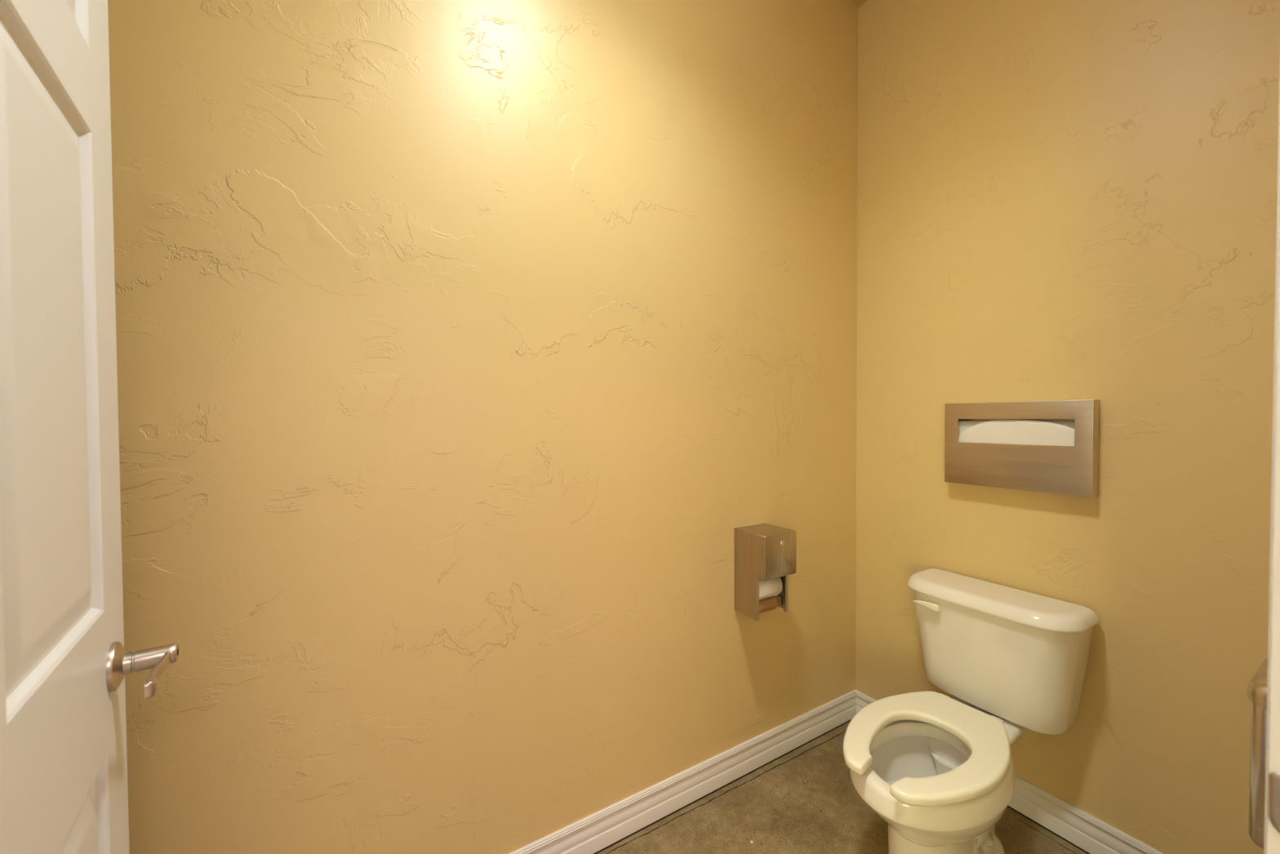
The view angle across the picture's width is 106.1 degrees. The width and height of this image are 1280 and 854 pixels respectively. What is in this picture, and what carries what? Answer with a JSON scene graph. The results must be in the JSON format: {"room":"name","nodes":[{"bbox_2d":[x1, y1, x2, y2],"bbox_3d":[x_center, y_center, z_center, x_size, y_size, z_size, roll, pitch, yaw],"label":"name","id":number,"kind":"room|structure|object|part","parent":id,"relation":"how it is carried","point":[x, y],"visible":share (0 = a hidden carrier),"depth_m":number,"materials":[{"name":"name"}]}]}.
{"room":"public restroom","nodes":[
{"label":"public restroom","id":0,"kind":"room"},
{"bbox_2d":[107,0,857,853],"bbox_3d":[-0.275,-0.282,1.411,2.990,3.153,0.120,-1,1,-31],"label":"wall","id":1,"kind":"structure","parent":0,"point":[464,348],"depth_m":1.25,"materials":[{"name":"brown paint"}]},
{"bbox_2d":[509,689,856,853],"bbox_3d":[-0.233,1.217,1.382,2.750,0.108,0.015,-1,1,-31],"label":"baseboard","id":2,"kind":"structure","parent":1,"relation":"attached to","point":[606,826],"depth_m":1.61,"materials":[{"name":"beige wood"}]},
{"bbox_2d":[733,523,796,621],"bbox_3d":[0.442,0.508,1.697,0.154,0.297,0.153,-1,1,-31],"label":"toilet paper holder","id":3,"kind":"object","parent":1,"relation":"attached to","point":[762,551],"visible":0.93,"depth_m":1.66,"materials":[{"name":"silver metal"}]},
{"bbox_2d":[759,596,777,613],"bbox_3d":[0.432,0.624,1.685,0.094,0.043,0.043,-1,1,-31],"label":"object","id":4,"kind":"object","parent":3,"relation":"on","point":[769,603],"visible":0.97,"depth_m":1.67,"materials":[{"name":"brown cardboard"}]},
{"bbox_2d":[759,577,782,599],"bbox_3d":[0.430,0.559,1.703,0.112,0.090,0.092,-1,1,-31],"label":"toilet paper roll","id":5,"kind":"object","parent":3,"relation":"hanging from","point":[770,588],"visible":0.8,"depth_m":1.67,"materials":[{"name":"white paper"}]},
{"bbox_2d":[751,527,796,580],"bbox_3d":[0.462,0.435,1.661,0.154,0.150,0.065,-1,1,-31],"label":"hood","id":6,"kind":"object","parent":3,"relation":"attached to","point":[774,549],"depth_m":1.63,"materials":[{"name":"silver metal"}]},
{"bbox_2d":[593,718,1090,853],"bbox_3d":[0.082,1.291,0.862,2.750,0.025,1.232,-1,1,-31],"label":"trim","id":7,"kind":"structure","parent":1,"relation":"attached to","point":[715,790],"depth_m":1.59,"materials":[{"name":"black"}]},
{"bbox_2d":[596,720,1087,853],"bbox_3d":[0.084,1.313,0.859,2.990,0.060,1.480,-1,1,-31],"label":"floor","id":8,"kind":"structure","parent":0,"point":[810,802],"depth_m":1.54,"materials":[{"name":"concrete"}]},
{"bbox_2d":[0,0,178,853],"bbox_3d":[-0.520,0.269,0.360,0.169,2.030,0.896,-1,1,-38],"label":"door","id":9,"kind":"structure","parent":8,"relation":"on","point":[64,662],"depth_m":0.52,"materials":[{"name":"white wood"}]},
{"bbox_3d":[-0.709,0.333,0.691,0.066,0.065,0.065,-1,1,-38],"label":"handle","id":10,"kind":"part","parent":9,"relation":"part of","materials":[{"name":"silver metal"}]},
{"bbox_3d":[-0.665,0.336,0.664,0.015,0.028,0.112,-1,1,-35],"label":"lever","id":11,"kind":"part","parent":9,"relation":"part of","materials":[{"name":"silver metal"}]},
{"bbox_2d":[843,568,1099,853],"bbox_3d":[0.877,0.899,1.407,0.787,0.741,0.489,-1,1,-31],"label":"toilet","id":12,"kind":"object","parent":8,"relation":"on","point":[938,768],"visible":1,"depth_m":1.40,"materials":[{"name":"white ceramic"}]},
{"bbox_3d":[0.959,0.596,1.617,0.016,0.025,0.087,-1,1,-31],"label":"flush lever","id":13,"kind":"part","parent":12,"relation":"part of","materials":[{"name":"beige plastic"}]},
{"bbox_3d":[0.778,0.853,1.312,0.521,0.024,0.348,-1,1,-31],"label":"seat","id":14,"kind":"part","parent":12,"relation":"part of","materials":[{"name":"beige plastic"}]},
{"bbox_3d":[1.123,0.727,1.552,0.195,0.332,0.463,-1,1,-31],"label":"tank","id":15,"kind":"part","parent":12,"relation":"part of","materials":[{"name":"white ceramic"}]},
{"bbox_3d":[1.119,0.543,1.547,0.218,0.037,0.489,-1,1,-31],"label":"tank lid","id":16,"kind":"part","parent":12,"relation":"part of","materials":[{"name":"white ceramic"}]},
{"bbox_2d":[847,0,867,8],"bbox_3d":[0.069,-1.799,0.800,2.990,0.100,1.480,-1,1,-31],"label":"ceiling","id":17,"kind":"structure","parent":0,"point":[857,3],"depth_m":2.01,"materials":[{"name":"brown paint"}]},
{"bbox_2d":[855,0,1279,853],"bbox_3d":[1.302,-0.293,1.575,0.120,3.153,1.232,-1,1,-31],"label":"wall","id":18,"kind":"structure","parent":0,"point":[1057,200],"depth_m":1.40,"materials":[{"name":"brown paint"}]},
{"bbox_2d":[855,689,1163,853],"bbox_3d":[1.252,1.206,1.568,0.015,0.108,1.232,-1,1,-31],"label":"baseboard","id":19,"kind":"structure","parent":18,"relation":"attached to","point":[1093,835],"depth_m":1.47,"materials":[{"name":"beige wood"}]},
{"bbox_2d":[944,399,1100,497],"bbox_3d":[1.215,0.060,1.563,0.051,0.283,0.402,-1,1,-31],"label":"dispenser","id":20,"kind":"object","parent":18,"relation":"attached to","point":[1071,470],"visible":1,"depth_m":1.51,"materials":[{"name":"silver metal"}]},
{"bbox_2d":[958,419,1074,446],"bbox_3d":[1.204,0.084,1.557,0.009,0.216,0.379,-1,1,-31],"label":"cover","id":21,"kind":"object","parent":20,"relation":"in","point":[1028,432],"visible":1,"depth_m":1.53,"materials":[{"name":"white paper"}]},
{"bbox_2d":[958,421,1075,434],"bbox_3d":[1.214,0.087,1.563,0.006,0.210,0.379,-1,1,-31],"label":"cover","id":22,"kind":"object","parent":20,"relation":"in","point":[962,426],"visible":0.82,"depth_m":1.66,"materials":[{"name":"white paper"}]},
{"bbox_2d":[958,421,1075,422],"bbox_3d":[1.221,0.086,1.567,0.004,0.212,0.379,-1,1,-31],"label":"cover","id":23,"kind":"object","parent":20,"relation":"in","point":[958,421],"visible":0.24,"depth_m":1.48,"materials":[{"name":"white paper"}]},
{"bbox_3d":[0.426,-0.263,0.251,2.990,3.153,0.128,-1,1,-31],"label":"wall","id":24,"kind":"structure","parent":0,"visible":0},
{"bbox_2d":[1247,657,1267,848],"bbox_3d":[1.062,0.528,0.776,0.192,0.275,0.090,-1,1,-31],"label":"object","id":25,"kind":"object","parent":24,"relation":"attached to","point":[1257,687],"visible":0.55,"depth_m":0.76,"materials":[{"name":"silver metal"}]},
{"bbox_3d":[1.062,0.414,0.773,0.192,0.047,0.090,-1,1,-31],"label":"bin lid","id":26,"kind":"part","parent":25,"relation":"part of","materials":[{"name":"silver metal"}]},
{"bbox_2d":[1263,85,1279,853],"bbox_3d":[0.209,0.242,0.126,1.035,2.110,0.158,-1,1,-31],"label":"trim","id":27,"kind":"structure","parent":24,"relation":"attached to","point":[1272,811],"depth_m":0.42,"materials":[{"name":"grey wood"}]},
{"bbox_3d":[0.569,0.333,0.405,0.003,0.058,0.049,-1,1,-31],"label":"strike plate","id":28,"kind":"part","parent":27,"relation":"part of","materials":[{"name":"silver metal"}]}
]}

